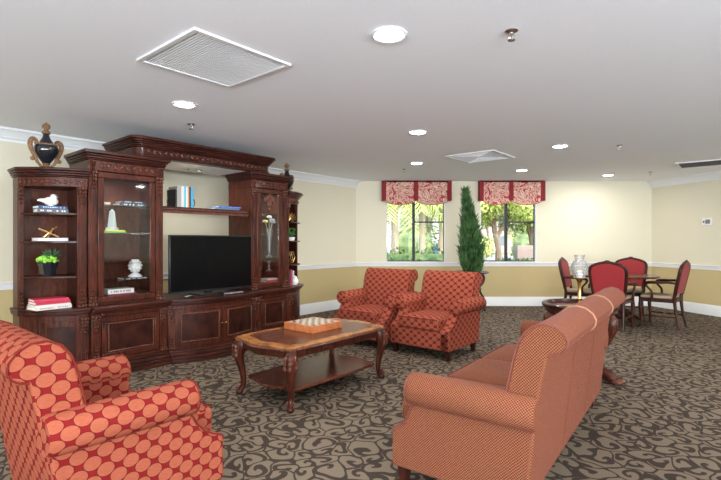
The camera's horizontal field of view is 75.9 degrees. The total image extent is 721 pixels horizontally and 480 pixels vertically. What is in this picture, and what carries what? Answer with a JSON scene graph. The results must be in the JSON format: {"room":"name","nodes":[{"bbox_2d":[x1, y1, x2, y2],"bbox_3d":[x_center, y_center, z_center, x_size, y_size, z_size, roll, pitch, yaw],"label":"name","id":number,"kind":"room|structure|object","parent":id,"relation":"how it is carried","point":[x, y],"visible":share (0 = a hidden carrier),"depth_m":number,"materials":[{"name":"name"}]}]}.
{"room":"communal lounge","nodes":[
{"label":"communal lounge","id":0,"kind":"room"},
{"bbox_2d":[0,141,355,323],"bbox_3d":[-3.402,0.070,5.229,0.160,2.440,10.100,0,0,40],"label":"wall","id":1,"kind":"structure","parent":0,"point":[326,212],"depth_m":7.89,"materials":[{"name":"beige paint"}]},
{"bbox_2d":[0,262,356,289],"bbox_3d":[-3.297,0.475,5.206,0.030,0.080,10.000,0,0,40],"label":"trim","id":2,"kind":"structure","parent":1,"relation":"attached to","point":[3,285],"depth_m":8.09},
{"bbox_2d":[0,126,359,187],"bbox_3d":[-3.268,-1.085,5.182,0.105,0.130,10.000,0,0,40],"label":"trim","id":3,"kind":"structure","parent":1,"relation":"attached to","point":[7,134],"depth_m":5.28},
{"bbox_2d":[300,300,340,314],"bbox_3d":[-3.303,1.200,5.210,0.016,0.180,10.000,0,0,40],"label":"baseboard","id":4,"kind":"structure","parent":1,"relation":"attached to","point":[310,308],"depth_m":8.25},
{"bbox_2d":[0,0,720,180],"bbox_3d":[0.848,-1.225,2.720,16.096,0.150,12.640,0,0,0],"label":"ceiling","id":5,"kind":"structure","parent":0,"point":[592,77],"depth_m":3.42,"materials":[{"name":"paint"}]},
{"bbox_2d":[172,101,196,108],"bbox_3d":[-1.490,-1.141,3.910,0.196,0.015,0.196,0,0,0],"label":"recessed light","id":6,"kind":"object","parent":5,"relation":"in","point":[181,104],"visible":1,"depth_m":3.89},
{"bbox_2d":[136,27,290,87],"bbox_3d":[-0.938,-1.143,2.976,0.690,0.014,0.690,0,0,40],"label":"ceiling vent","id":7,"kind":"object","parent":5,"relation":"in","point":[196,53],"visible":1,"depth_m":2.93,"materials":[{"name":"white metal"}]},
{"bbox_2d":[372,27,406,42],"bbox_3d":[0.160,-1.141,2.580,0.196,0.015,0.196,0,0,0],"label":"recessed light","id":8,"kind":"object","parent":5,"relation":"in","point":[384,34],"visible":1,"depth_m":2.56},
{"bbox_2d":[409,130,426,134],"bbox_3d":[0.610,-1.141,4.920,0.196,0.015,0.196,0,0,0],"label":"recessed light","id":9,"kind":"object","parent":5,"relation":"in","point":[414,132],"visible":1,"depth_m":4.89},
{"bbox_2d":[445,150,514,162],"bbox_3d":[1.650,-1.143,6.360,0.700,0.014,0.700,0,0,40],"label":"ceiling vent","id":10,"kind":"object","parent":5,"relation":"in","point":[488,155],"visible":1,"depth_m":6.33,"materials":[{"name":"white metal"}]},
{"bbox_2d":[505,28,517,41],"bbox_3d":[0.830,-1.124,2.540,0.072,0.052,0.072,0,0,0],"label":"sprinkler","id":11,"kind":"object","parent":5,"relation":"attached to","point":[511,31],"visible":1,"depth_m":2.53,"materials":[{"name":"silver metal"}]},
{"bbox_2d":[552,145,568,147],"bbox_3d":[2.440,-1.141,5.650,0.196,0.015,0.196,0,0,0],"label":"recessed light","id":12,"kind":"object","parent":5,"relation":"in","point":[554,146],"visible":1,"depth_m":5.62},
{"bbox_2d":[675,159,720,168],"bbox_3d":[5.133,-1.143,6.934,0.620,0.014,0.620,0,0,40],"label":"ceiling vent","id":13,"kind":"object","parent":5,"relation":"in","point":[716,162],"visible":1,"depth_m":6.90,"materials":[{"name":"white metal"}]},
{"bbox_2d":[0,306,720,479],"bbox_3d":[0.848,1.350,2.720,16.096,0.120,12.640,0,0,0],"label":"floor","id":14,"kind":"structure","parent":0,"point":[664,420],"depth_m":3.50,"materials":[{"name":"carpet"}]},
{"bbox_2d":[7,167,91,361],"bbox_3d":[-2.867,0.318,4.264,0.620,1.945,0.504,0,0,40],"label":"bookcase","id":15,"kind":"object","parent":14,"relation":"on","point":[69,327],"visible":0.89,"depth_m":4.29,"materials":[{"name":"brown wood"}]},
{"bbox_2d":[27,122,63,166],"bbox_3d":[-2.915,-0.874,4.285,0.199,0.436,0.263,0,0,-7],"label":"urn","id":16,"kind":"object","parent":15,"relation":"on","point":[44,150],"visible":0.95,"depth_m":4.24,"materials":[{"name":"black ceramic"}]},
{"bbox_2d":[36,248,60,276],"bbox_3d":[-2.883,0.200,4.291,0.191,0.267,0.214,0,0,40],"label":"potted succulent","id":17,"kind":"object","parent":15,"relation":"on","point":[47,263],"visible":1,"depth_m":4.23,"materials":[{"name":"green plant"}]},
{"bbox_2d":[37,261,58,276],"bbox_3d":[-2.893,0.268,4.280,0.163,0.132,0.163,0,0,18],"label":"pot","id":18,"kind":"object","parent":17,"relation":"attached to","point":[46,268],"depth_m":4.22,"materials":[{"name":"black ceramic"}]},
{"bbox_2d":[26,304,71,310],"bbox_3d":[-2.846,0.610,4.227,0.201,0.028,0.290,0,0,33],"label":"book","id":19,"kind":"object","parent":15,"relation":"on","point":[69,305],"visible":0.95,"depth_m":4.14,"materials":[{"name":"paper"}]},
{"bbox_2d":[27,302,70,307],"bbox_3d":[-2.846,0.587,4.227,0.200,0.016,0.285,0,0,39],"label":"book","id":20,"kind":"object","parent":19,"relation":"on","point":[34,306],"visible":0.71,"depth_m":4.15,"materials":[{"name":"paper"}]},
{"bbox_2d":[28,299,70,305],"bbox_3d":[-2.846,0.565,4.227,0.200,0.026,0.275,0,0,37],"label":"book","id":21,"kind":"object","parent":20,"relation":"on","point":[69,300],"visible":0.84,"depth_m":4.15,"materials":[{"name":"paper"}]},
{"bbox_2d":[28,296,68,302],"bbox_3d":[-2.850,0.540,4.223,0.195,0.022,0.270,0,0,41],"label":"book","id":22,"kind":"object","parent":21,"relation":"on","point":[53,298],"visible":1,"depth_m":4.18,"materials":[{"name":"paper"}]},
{"bbox_2d":[32,238,67,240],"bbox_3d":[-2.884,-0.005,4.291,0.170,0.028,0.245,0,0,39],"label":"book","id":23,"kind":"object","parent":15,"relation":"on","point":[33,239],"visible":1,"depth_m":4.23,"materials":[{"name":"paper"}]},
{"bbox_2d":[38,226,58,237],"bbox_3d":[-2.892,-0.072,4.288,0.152,0.112,0.103,0,0,-23],"label":"ornament","id":24,"kind":"object","parent":23,"relation":"on","point":[50,232],"visible":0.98,"depth_m":4.28,"materials":[{"name":"gold metal"}]},
{"bbox_2d":[33,208,67,212],"bbox_3d":[-2.880,-0.268,4.295,0.171,0.034,0.245,0,0,43],"label":"book","id":25,"kind":"object","parent":15,"relation":"on","point":[37,210],"visible":0.95,"depth_m":4.23,"materials":[{"name":"paper"}]},
{"bbox_2d":[32,205,67,209],"bbox_3d":[-2.883,-0.299,4.291,0.166,0.026,0.235,0,0,38],"label":"book","id":26,"kind":"object","parent":25,"relation":"on","point":[37,206],"visible":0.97,"depth_m":4.23,"materials":[{"name":"paper"}]},
{"bbox_2d":[37,194,58,205],"bbox_3d":[-2.887,-0.371,4.269,0.076,0.116,0.174,0,0,34],"label":"bird figurine","id":27,"kind":"object","parent":26,"relation":"on","point":[52,200],"visible":0.89,"depth_m":4.26,"materials":[{"name":"white ceramic"}]},
{"bbox_2d":[0,320,224,479],"bbox_3d":[-1.250,0.834,2.219,0.912,0.911,0.891,0,0,40],"label":"armchair","id":28,"kind":"object","parent":14,"relation":"on","point":[62,418],"visible":1,"depth_m":1.92,"materials":[{"name":"fabric"}]},
{"bbox_2d":[193,404,211,428],"bbox_3d":[-1.151,0.911,2.335,0.528,0.153,0.581,0,0,40],"label":"seat cushion","id":29,"kind":"object","parent":28,"relation":"on","point":[203,416],"depth_m":2.36,"materials":[{"name":"fabric"}]},
{"bbox_2d":[64,148,171,372],"bbox_3d":[-2.447,0.220,4.721,0.675,2.140,0.828,0,0,40],"label":"display cabinet","id":30,"kind":"object","parent":14,"relation":"on","point":[135,326],"visible":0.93,"depth_m":4.70,"materials":[{"name":"brown wood"}]},
{"bbox_2d":[104,231,125,232],"bbox_3d":[-2.512,-0.079,4.671,0.160,0.016,0.210,0,0,40],"label":"book","id":31,"kind":"object","parent":30,"relation":"in","point":[104,231],"visible":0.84,"depth_m":4.62,"materials":[{"name":"paper"}]},
{"bbox_3d":[-2.512,-0.094,4.671,0.150,0.012,0.190,0,0,38],"label":"book","id":32,"kind":"object","parent":31,"relation":"on","visible":0},
{"bbox_2d":[106,209,117,229],"bbox_3d":[-2.512,-0.208,4.671,0.088,0.215,0.088,0,0,-5],"label":"obelisk","id":33,"kind":"object","parent":32,"relation":"on","point":[112,220],"visible":0.85,"depth_m":4.65,"materials":[{"name":"stone"}]},
{"bbox_2d":[104,292,136,295],"bbox_3d":[-2.447,0.545,4.701,0.160,0.018,0.270,0,0,40],"label":"book","id":34,"kind":"object","parent":30,"relation":"on","point":[131,292],"visible":0.68,"depth_m":4.63,"materials":[{"name":"paper"}]},
{"bbox_2d":[104,287,133,293],"bbox_3d":[-2.459,0.512,4.686,0.161,0.045,0.250,0,0,40],"label":"book","id":35,"kind":"object","parent":34,"relation":"on","point":[118,290],"visible":0.96,"depth_m":4.64,"materials":[{"name":"paper"}]},
{"bbox_2d":[104,204,148,282],"bbox_3d":[-2.529,0.034,4.790,0.420,0.768,0.666,0,0,40],"label":"glass shelf","id":36,"kind":"object","parent":30,"relation":"attached to","point":[119,248],"depth_m":5.05,"materials":[{"name":"clear glass"}]},
{"bbox_2d":[113,203,145,205],"bbox_3d":[-2.424,-0.365,4.852,0.171,0.028,0.270,0,0,40],"label":"book","id":37,"kind":"object","parent":30,"relation":"on","point":[130,204],"visible":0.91,"depth_m":4.78,"materials":[{"name":"paper"}]},
{"bbox_2d":[115,200,145,203],"bbox_3d":[-2.418,-0.392,4.860,0.171,0.024,0.250,0,0,38],"label":"book","id":38,"kind":"object","parent":37,"relation":"on","point":[121,201],"visible":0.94,"depth_m":4.80,"materials":[{"name":"paper"}]},
{"bbox_2d":[117,276,148,279],"bbox_3d":[-2.388,0.398,4.848,0.171,0.022,0.250,0,0,40],"label":"book","id":39,"kind":"object","parent":30,"relation":"in","point":[142,277],"visible":0.98,"depth_m":4.77,"materials":[{"name":"paper"}]},
{"bbox_2d":[128,259,142,276],"bbox_3d":[-2.364,0.294,4.847,0.144,0.183,0.140,0,0,40],"label":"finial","id":40,"kind":"object","parent":39,"relation":"on","point":[135,267],"visible":0.96,"depth_m":4.81,"materials":[{"name":"white ceramic"}]},
{"bbox_2d":[102,134,275,175],"bbox_3d":[-1.930,-0.938,5.475,0.755,0.215,1.830,0,0,40],"label":"canopy","id":41,"kind":"object","parent":30,"relation":"on","point":[186,157],"visible":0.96,"depth_m":5.14,"materials":[{"name":"brown wood"}]},
{"bbox_2d":[163,206,248,216],"bbox_3d":[-1.922,-0.329,5.494,0.442,0.072,1.122,0,0,40],"label":"niche shelf","id":42,"kind":"object","parent":30,"relation":"attached to","point":[166,209],"visible":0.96,"depth_m":5.32,"materials":[{"name":"brown wood"}]},
{"bbox_2d":[167,196,172,205],"bbox_3d":[-2.133,-0.431,5.152,0.100,0.130,0.060,0,0,40],"label":"bookend","id":43,"kind":"object","parent":42,"relation":"on","point":[171,197],"visible":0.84,"depth_m":5.15,"materials":[{"name":"black metal"}]},
{"bbox_2d":[167,189,176,206],"bbox_3d":[-2.121,-0.466,5.197,0.190,0.200,0.018,0,0,40],"label":"book","id":44,"kind":"object","parent":42,"relation":"on","point":[173,192],"visible":0.64,"depth_m":5.16,"materials":[{"name":"paper"}]},
{"bbox_2d":[169,186,180,206],"bbox_3d":[-2.099,-0.483,5.224,0.190,0.235,0.050,0,0,40],"label":"book","id":45,"kind":"object","parent":42,"relation":"on","point":[178,188],"visible":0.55,"depth_m":5.17,"materials":[{"name":"paper"}]},
{"bbox_2d":[181,186,183,206],"bbox_3d":[-2.071,-0.486,5.256,0.190,0.240,0.032,0,0,40],"label":"book","id":46,"kind":"object","parent":42,"relation":"on","point":[182,187],"visible":0.32,"depth_m":5.19,"materials":[{"name":"paper"}]},
{"bbox_2d":[184,186,185,206],"bbox_3d":[-2.052,-0.488,5.279,0.190,0.245,0.026,0,0,40],"label":"book","id":47,"kind":"object","parent":42,"relation":"on","point":[184,186],"visible":0.32,"depth_m":5.22,"materials":[{"name":"paper"}]},
{"bbox_2d":[186,187,187,206],"bbox_3d":[-2.039,-0.483,5.295,0.190,0.235,0.014,0,0,40],"label":"book","id":48,"kind":"object","parent":42,"relation":"on","point":[186,187],"visible":0.32,"depth_m":5.23,"materials":[{"name":"paper"}]},
{"bbox_2d":[189,187,190,207],"bbox_3d":[-2.014,-0.486,5.324,0.190,0.240,0.022,0,0,40],"label":"book","id":49,"kind":"object","parent":42,"relation":"on","point":[189,187],"visible":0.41,"depth_m":5.27,"materials":[{"name":"paper"}]},
{"bbox_2d":[191,188,192,207],"bbox_3d":[-1.997,-0.478,5.345,0.190,0.225,0.030,0,0,40],"label":"book","id":50,"kind":"object","parent":42,"relation":"on","point":[191,188],"visible":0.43,"depth_m":5.28,"materials":[{"name":"paper"}]},
{"bbox_2d":[208,207,238,209],"bbox_3d":[-1.684,-0.377,5.654,0.200,0.022,0.340,0,0,39],"label":"book","id":51,"kind":"object","parent":42,"relation":"on","point":[211,207],"visible":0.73,"depth_m":5.56,"materials":[{"name":"paper"}]},
{"bbox_2d":[212,206,240,208],"bbox_3d":[-1.650,-0.398,5.678,0.191,0.018,0.300,0,0,42],"label":"book","id":52,"kind":"object","parent":51,"relation":"on","point":[212,206],"visible":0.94,"depth_m":5.59,"materials":[{"name":"paper"}]},
{"bbox_2d":[163,288,259,363],"bbox_3d":[-1.789,0.955,5.382,0.830,0.670,1.130,0,0,40],"label":"media console","id":53,"kind":"object","parent":14,"relation":"on","point":[200,327],"visible":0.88,"depth_m":5.04,"materials":[{"name":"brown wood"}]},
{"bbox_2d":[168,235,250,294],"bbox_3d":[-1.733,0.282,5.401,0.250,0.674,1.080,0,0,40],"label":"television","id":54,"kind":"object","parent":53,"relation":"on","point":[196,263],"visible":0.96,"depth_m":5.32,"materials":[{"name":"black plastic"}]},
{"bbox_2d":[218,290,242,294],"bbox_3d":[-1.494,0.604,5.311,0.124,0.030,0.260,0,0,37],"label":"box","id":55,"kind":"object","parent":53,"relation":"on","point":[231,291],"visible":1,"depth_m":5.28,"materials":[{"name":"silver metal"}]},
{"bbox_2d":[225,171,295,331],"bbox_3d":[-1.297,0.220,6.086,0.675,2.140,0.678,0,0,40],"label":"display cabinet","id":56,"kind":"object","parent":14,"relation":"on","point":[261,194],"visible":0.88,"depth_m":5.97,"materials":[{"name":"brown wood"}]},
{"bbox_2d":[262,216,275,256],"bbox_3d":[-1.221,-0.049,6.202,0.114,0.556,0.220,0,0,40],"label":"flower vase","id":57,"kind":"object","parent":56,"relation":"in","point":[272,221],"visible":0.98,"depth_m":6.19,"materials":[{"name":"clear glass"}]},
{"bbox_2d":[261,279,277,281],"bbox_3d":[-1.217,0.540,6.162,0.170,0.028,0.240,0,0,40],"label":"book","id":58,"kind":"object","parent":56,"relation":"on","point":[275,280],"visible":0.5,"depth_m":6.08,"materials":[{"name":"paper"}]},
{"bbox_2d":[261,277,277,279],"bbox_3d":[-1.217,0.516,6.162,0.160,0.018,0.220,0,0,38],"label":"book","id":59,"kind":"object","parent":58,"relation":"on","point":[268,278],"visible":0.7,"depth_m":6.09,"materials":[{"name":"paper"}]},
{"bbox_2d":[261,213,277,271],"bbox_3d":[-1.379,0.034,6.155,0.420,0.768,0.516,0,0,40],"label":"vase","id":60,"kind":"object","parent":56,"relation":"attached to","point":[274,246],"depth_m":6.37,"materials":[{"name":"clear glass"}]},
{"bbox_2d":[286,191,303,320],"bbox_3d":[-0.997,0.318,6.486,0.620,1.945,0.446,0,0,40],"label":"bookcase","id":61,"kind":"object","parent":14,"relation":"on","point":[293,197],"visible":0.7,"depth_m":6.37,"materials":[{"name":"brown wood"}]},
{"bbox_2d":[280,163,293,190],"bbox_3d":[-1.044,-0.874,6.553,0.199,0.436,0.263,0,0,-7],"label":"urn","id":62,"kind":"object","parent":61,"relation":"on","point":[290,184],"visible":0.51,"depth_m":6.53,"materials":[{"name":"black ceramic"}]},
{"bbox_2d":[289,228,295,240],"bbox_3d":[-0.974,-0.082,6.494,0.132,0.182,0.136,0,0,40],"label":"potted plant","id":63,"kind":"object","parent":61,"relation":"on","point":[292,233],"visible":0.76,"depth_m":6.46,"materials":[{"name":"green plant"}]},
{"bbox_2d":[232,318,387,412],"bbox_3d":[-0.409,1.045,4.093,0.748,0.489,1.339,0,0,40],"label":"coffee table","id":64,"kind":"object","parent":14,"relation":"on","point":[294,375],"visible":0.92,"depth_m":3.86,"materials":[{"name":"brown wood"}]},
{"bbox_2d":[248,353,373,391],"bbox_3d":[-0.409,1.151,4.094,0.614,0.022,1.127,0,0,40],"label":"shelf","id":65,"kind":"object","parent":64,"relation":"attached to","point":[313,371],"depth_m":4.01,"materials":[{"name":"brown wood"}]},
{"bbox_2d":[284,317,341,333],"bbox_3d":[-0.426,0.769,4.196,0.383,0.062,0.370,0,0,40],"label":"chessboard","id":66,"kind":"object","parent":64,"relation":"on","point":[312,325],"visible":1,"depth_m":4.11,"materials":[{"name":"brown wood"}]},
{"bbox_2d":[332,267,417,347],"bbox_3d":[0.211,0.834,5.926,0.912,0.911,0.891,0,0,36],"label":"armchair","id":67,"kind":"object","parent":14,"relation":"on","point":[376,302],"visible":0.76,"depth_m":5.94,"materials":[{"name":"fabric"}]},
{"bbox_2d":[340,304,383,323],"bbox_3d":[0.122,0.911,5.803,0.528,0.153,0.581,0,0,36],"label":"seat cushion","id":68,"kind":"object","parent":67,"relation":"on","point":[372,313],"depth_m":5.59,"materials":[{"name":"fabric"}]},
{"bbox_2d":[390,270,486,361],"bbox_3d":[0.916,0.834,5.435,0.912,0.911,0.891,0,0,40],"label":"armchair","id":69,"kind":"object","parent":14,"relation":"on","point":[444,316],"visible":0.99,"depth_m":5.28,"materials":[{"name":"fabric"}]},
{"bbox_2d":[399,310,447,331],"bbox_3d":[0.818,0.911,5.319,0.528,0.153,0.581,0,0,40],"label":"seat cushion","id":70,"kind":"object","parent":69,"relation":"on","point":[412,320],"depth_m":5.12,"materials":[{"name":"fabric"}]},
{"bbox_2d":[457,270,488,310],"bbox_3d":[1.980,0.926,8.300,0.660,0.723,0.660,0,0,0],"label":"plant stand","id":71,"kind":"object","parent":14,"relation":"on","point":[482,272],"visible":0.23,"depth_m":8.33,"materials":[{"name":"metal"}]},
{"bbox_2d":[456,185,486,271],"bbox_3d":[1.990,-0.193,8.314,0.568,1.623,0.592,0,0,29],"label":"cedar tree","id":72,"kind":"object","parent":71,"relation":"on","point":[470,250],"visible":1,"depth_m":8.20,"materials":[{"name":"green plant"}]},
{"bbox_2d":[457,270,488,273],"bbox_3d":[1.980,0.583,8.300,0.660,0.035,0.660,0,0,0],"label":"tray","id":73,"kind":"object","parent":71,"relation":"on","point":[483,272],"depth_m":8.31,"materials":[{"name":"black metal"}]},
{"bbox_2d":[391,287,625,479],"bbox_3d":[1.084,0.823,2.975,0.889,0.934,2.092,0,0,36],"label":"sofa","id":74,"kind":"object","parent":14,"relation":"on","point":[509,413],"visible":1,"depth_m":2.23,"materials":[{"name":"fabric"}]},
{"bbox_2d":[402,377,505,418],"bbox_3d":[0.625,0.921,2.602,0.580,0.133,0.565,0,0,36],"label":"armrest","id":75,"kind":"object","parent":74,"relation":"on","point":[405,406],"depth_m":2.75,"materials":[{"name":"fabric"}]},
{"bbox_2d":[448,359,510,386],"bbox_3d":[0.961,0.921,3.064,0.580,0.133,0.565,0,0,36],"label":"seat cushion","id":76,"kind":"object","parent":74,"relation":"on","point":[490,371],"depth_m":3.01,"materials":[{"name":"fabric"}]},
{"bbox_2d":[481,344,515,361],"bbox_3d":[1.297,0.921,3.527,0.580,0.133,0.565,0,0,36],"label":"seat cushion","id":77,"kind":"object","parent":74,"relation":"on","point":[504,353],"depth_m":3.50,"materials":[{"name":"fabric"}]},
{"bbox_2d":[558,257,591,297],"bbox_3d":[3.656,0.790,7.732,0.582,1.007,0.617,0,0,37],"label":"dining chair","id":78,"kind":"object","parent":14,"relation":"on","point":[563,265],"visible":0.69,"depth_m":7.67,"materials":[{"name":"brown wood"}]},
{"bbox_2d":[541,298,623,385],"bbox_3d":[2.119,0.944,4.415,0.714,0.693,0.734,0,0,32],"label":"side table","id":79,"kind":"object","parent":14,"relation":"on","point":[552,307],"visible":0.23,"depth_m":4.17,"materials":[{"name":"brown wood"}]},
{"bbox_2d":[571,255,588,302],"bbox_3d":[2.085,0.386,4.400,0.158,0.487,0.158,0,0,0],"label":"candle holder","id":80,"kind":"object","parent":79,"relation":"on","point":[580,277],"visible":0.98,"depth_m":4.38,"materials":[{"name":"glass"}]},
{"bbox_2d":[588,260,636,331],"bbox_3d":[3.689,0.790,6.789,0.617,1.007,0.582,0,0,40],"label":"dining chair","id":81,"kind":"object","parent":14,"relation":"on","point":[604,274],"visible":0.77,"depth_m":6.60,"materials":[{"name":"red fabric"}]},
{"bbox_2d":[585,273,659,325],"bbox_3d":[4.080,0.917,7.300,1.110,0.745,1.110,0,0,40],"label":"table","id":82,"kind":"object","parent":14,"relation":"on","point":[630,275],"visible":0.26,"depth_m":7.12,"materials":[{"name":"brown wood"}]},
{"bbox_2d":[615,257,647,316],"bbox_3d":[4.533,0.790,7.838,0.617,1.007,0.582,0,0,40],"label":"dining chair","id":83,"kind":"object","parent":14,"relation":"on","point":[634,265],"visible":0.36,"depth_m":7.90,"materials":[{"name":"red fabric"}]},
{"bbox_2d":[638,260,690,329],"bbox_3d":[4.558,0.790,6.917,0.617,1.007,0.582,0,0,-43],"label":"dining chair","id":84,"kind":"object","parent":14,"relation":"on","point":[680,282],"visible":1,"depth_m":6.81,"materials":[{"name":"brown wood"}]},
{"bbox_2d":[356,181,651,296],"bbox_3d":[2.806,0.070,9.120,6.088,2.440,0.160,0,0,0],"label":"wall","id":85,"kind":"structure","parent":0,"point":[600,221],"depth_m":9.04,"materials":[{"name":"beige paint"}]},
{"bbox_2d":[386,202,444,261],"bbox_3d":[1.077,-0.287,9.085,1.155,1.445,0.110,0,0,0],"label":"window","id":86,"kind":"structure","parent":85,"relation":"in","point":[413,204],"depth_m":9.09,"materials":[{"name":"metal"}]},
{"bbox_2d":[382,181,451,204],"bbox_3d":[1.087,-0.911,8.975,1.349,0.474,0.120,0,0,0],"label":"window valance","id":87,"kind":"object","parent":85,"relation":"attached to","point":[393,192],"visible":1,"depth_m":8.93,"materials":[{"name":"red fabric"}]},
{"bbox_2d":[356,262,651,265],"bbox_3d":[2.806,0.475,9.027,5.788,0.080,0.027,0,0,0],"label":"trim","id":88,"kind":"structure","parent":85,"relation":"attached to","point":[358,263],"depth_m":9.02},
{"bbox_2d":[480,201,535,261],"bbox_3d":[2.893,-0.287,9.085,1.095,1.445,0.110,0,0,0],"label":"window","id":89,"kind":"structure","parent":85,"relation":"in","point":[505,205],"depth_m":9.10,"materials":[{"name":"metal"}]},
{"bbox_2d":[478,181,544,204],"bbox_3d":[2.935,-0.911,8.975,1.274,0.474,0.120,0,0,0],"label":"window valance","id":90,"kind":"object","parent":85,"relation":"attached to","point":[489,192],"visible":1,"depth_m":8.93,"materials":[{"name":"red fabric"}]},
{"bbox_2d":[485,297,651,305],"bbox_3d":[2.806,1.200,9.032,5.788,0.180,0.016,0,0,0],"label":"baseboard","id":91,"kind":"structure","parent":85,"relation":"attached to","point":[491,301],"depth_m":9.02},
{"bbox_2d":[652,179,720,305],"bbox_3d":[7.376,0.070,2.940,0.160,2.440,12.650,0,0,-15],"label":"wall","id":92,"kind":"structure","parent":0,"point":[679,235],"depth_m":8.26,"materials":[{"name":"beige paint"}]},
{"bbox_2d":[648,170,720,187],"bbox_3d":[7.247,-1.085,2.907,0.105,0.130,12.651,0,0,-15],"label":"trim","id":93,"kind":"structure","parent":92,"relation":"attached to","point":[715,175],"depth_m":8.28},
{"bbox_2d":[651,262,720,270],"bbox_3d":[7.284,0.475,2.916,0.030,0.080,12.651,0,0,-15],"label":"trim","id":94,"kind":"structure","parent":92,"relation":"attached to","point":[655,264],"depth_m":8.21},
{"bbox_2d":[652,301,720,316],"bbox_3d":[7.290,1.200,2.918,0.016,0.180,12.650,0,0,-15],"label":"baseboard","id":95,"kind":"structure","parent":92,"relation":"attached to","point":[713,310],"depth_m":8.15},
{"bbox_2d":[702,218,711,225],"bbox_3d":[5.974,-0.315,7.964,0.033,0.130,0.170,0,0,-15],"label":"wall thermostat","id":96,"kind":"object","parent":92,"relation":"attached to","point":[705,221],"visible":1,"depth_m":7.96,"materials":[{"name":"white plastic"}]},
{"label":"outside","id":97,"kind":"structure","parent":0,"visible":0},
{"bbox_3d":[10.000,1.540,49.800,140.000,0.100,80.400,0,0,0],"label":"ground","id":98,"kind":"structure","parent":97,"visible":0},
{"bbox_2d":[387,205,438,251],"bbox_3d":[3.500,-1.910,55.000,12.000,6.800,7.200,0,0,0],"label":"house","id":99,"kind":"structure","parent":98,"relation":"on","point":[399,217],"depth_m":51.99,"materials":[{"name":"paint"}]},
{"bbox_2d":[388,203,437,234],"bbox_3d":[4.819,-1.669,30.836,7.500,6.330,5.999,0,0,-9],"label":"leafy tree","id":100,"kind":"object","parent":98,"relation":"on","point":[426,216],"visible":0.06,"depth_m":30.35,"materials":[{"name":"green plant"}]},
{"bbox_2d":[387,202,442,253],"bbox_3d":[1.021,-0.357,15.293,4.145,3.717,4.093,0,0,0],"label":"palm tree","id":101,"kind":"object","parent":98,"relation":"on","point":[394,210],"visible":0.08,"depth_m":15.08,"materials":[{"name":"green plant"}]},
{"bbox_2d":[387,246,442,259],"bbox_3d":[1.610,0.862,12.190,3.386,1.441,1.096,0,0,0],"label":"hedge","id":102,"kind":"object","parent":98,"relation":"on","point":[390,256],"visible":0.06,"depth_m":11.92,"materials":[{"name":"green plant"}]},
{"bbox_2d":[387,202,442,253],"bbox_3d":[2.324,-0.454,18.249,4.105,3.908,4.148,0,0,0],"label":"palm tree","id":103,"kind":"object","parent":98,"relation":"on","point":[421,214],"visible":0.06,"depth_m":18.10,"materials":[{"name":"green plant"}]},
{"bbox_2d":[399,223,438,253],"bbox_3d":[3.217,0.254,26.500,2.997,2.622,1.712,0,0,0],"label":"shrub","id":104,"kind":"object","parent":98,"relation":"on","point":[405,243],"visible":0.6,"depth_m":25.90,"materials":[{"name":"green plant"}]},
{"bbox_2d":[402,203,442,253],"bbox_3d":[3.601,-0.661,21.093,3.945,4.321,3.984,0,0,25],"label":"palm tree","id":105,"kind":"object","parent":98,"relation":"on","point":[440,239],"visible":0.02,"depth_m":20.88,"materials":[{"name":"green plant"}]},
{"bbox_2d":[481,233,494,259],"bbox_3d":[6.386,0.497,27.000,3.056,2.096,1.484,0,0,0],"label":"shrub","id":106,"kind":"object","parent":98,"relation":"on","point":[487,250],"visible":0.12,"depth_m":26.71,"materials":[{"name":"green plant"}]},
{"bbox_2d":[483,211,503,255],"bbox_3d":[10.936,-1.857,40.571,5.571,6.706,6.916,0,0,-41],"label":"leafy tree","id":107,"kind":"object","parent":98,"relation":"on","point":[487,229],"visible":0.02,"depth_m":39.91,"materials":[{"name":"green plant"}]},
{"bbox_2d":[481,216,516,252],"bbox_3d":[21.500,-1.310,57.000,18.000,5.600,7.200,0,0,0],"label":"house","id":108,"kind":"structure","parent":98,"relation":"on","point":[501,237],"depth_m":54.00,"materials":[{"name":"paint"}]},
{"bbox_2d":[481,201,532,259],"bbox_3d":[5.162,-0.514,17.527,3.153,4.026,2.776,0,0,-4],"label":"leafy tree","id":109,"kind":"object","parent":98,"relation":"on","point":[522,212],"visible":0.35,"depth_m":17.34,"materials":[{"name":"green plant"}]},
{"bbox_2d":[482,205,532,245],"bbox_3d":[7.590,-0.824,19.574,4.698,4.644,4.445,0,0,4],"label":"leafy tree","id":110,"kind":"object","parent":98,"relation":"on","point":[529,228],"visible":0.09,"depth_m":19.60,"materials":[{"name":"green plant"}]},
{"bbox_2d":[497,256,532,259],"bbox_3d":[4.995,0.987,12.608,2.978,1.173,1.016,0,0,0],"label":"hedge","id":111,"kind":"object","parent":98,"relation":"on","point":[514,256],"visible":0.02,"depth_m":12.61,"materials":[{"name":"green plant"}]},
{"bbox_2d":[510,233,528,257],"bbox_3d":[9.520,0.337,24.000,3.565,2.435,1.940,0,0,0],"label":"shrub","id":112,"kind":"object","parent":98,"relation":"on","point":[524,239],"visible":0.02,"depth_m":23.66,"materials":[{"name":"green plant"}]},
{"bbox_2d":[507,223,532,245],"bbox_3d":[12.319,-0.150,33.000,4.082,3.460,2.511,0,0,0],"label":"shrub","id":113,"kind":"object","parent":98,"relation":"on","point":[512,232],"visible":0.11,"depth_m":32.75,"materials":[{"name":"green plant"}]},
{"bbox_2d":[513,245,532,259],"bbox_3d":[5.060,0.830,14.300,0.600,1.320,0.460,0,0,0],"label":"utility box","id":114,"kind":"object","parent":98,"relation":"on","point":[519,251],"visible":0.32,"depth_m":14.10,"materials":[{"name":"brown metal"}]},
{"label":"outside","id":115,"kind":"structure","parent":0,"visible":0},
{"bbox_2d":[484,254,512,259],"bbox_3d":[10.000,1.475,40.500,140.000,0.030,13.000,0,0,0],"label":"path","id":116,"kind":"structure","parent":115,"point":[493,255],"depth_m":38.55,"materials":[{"name":"white concrete"}]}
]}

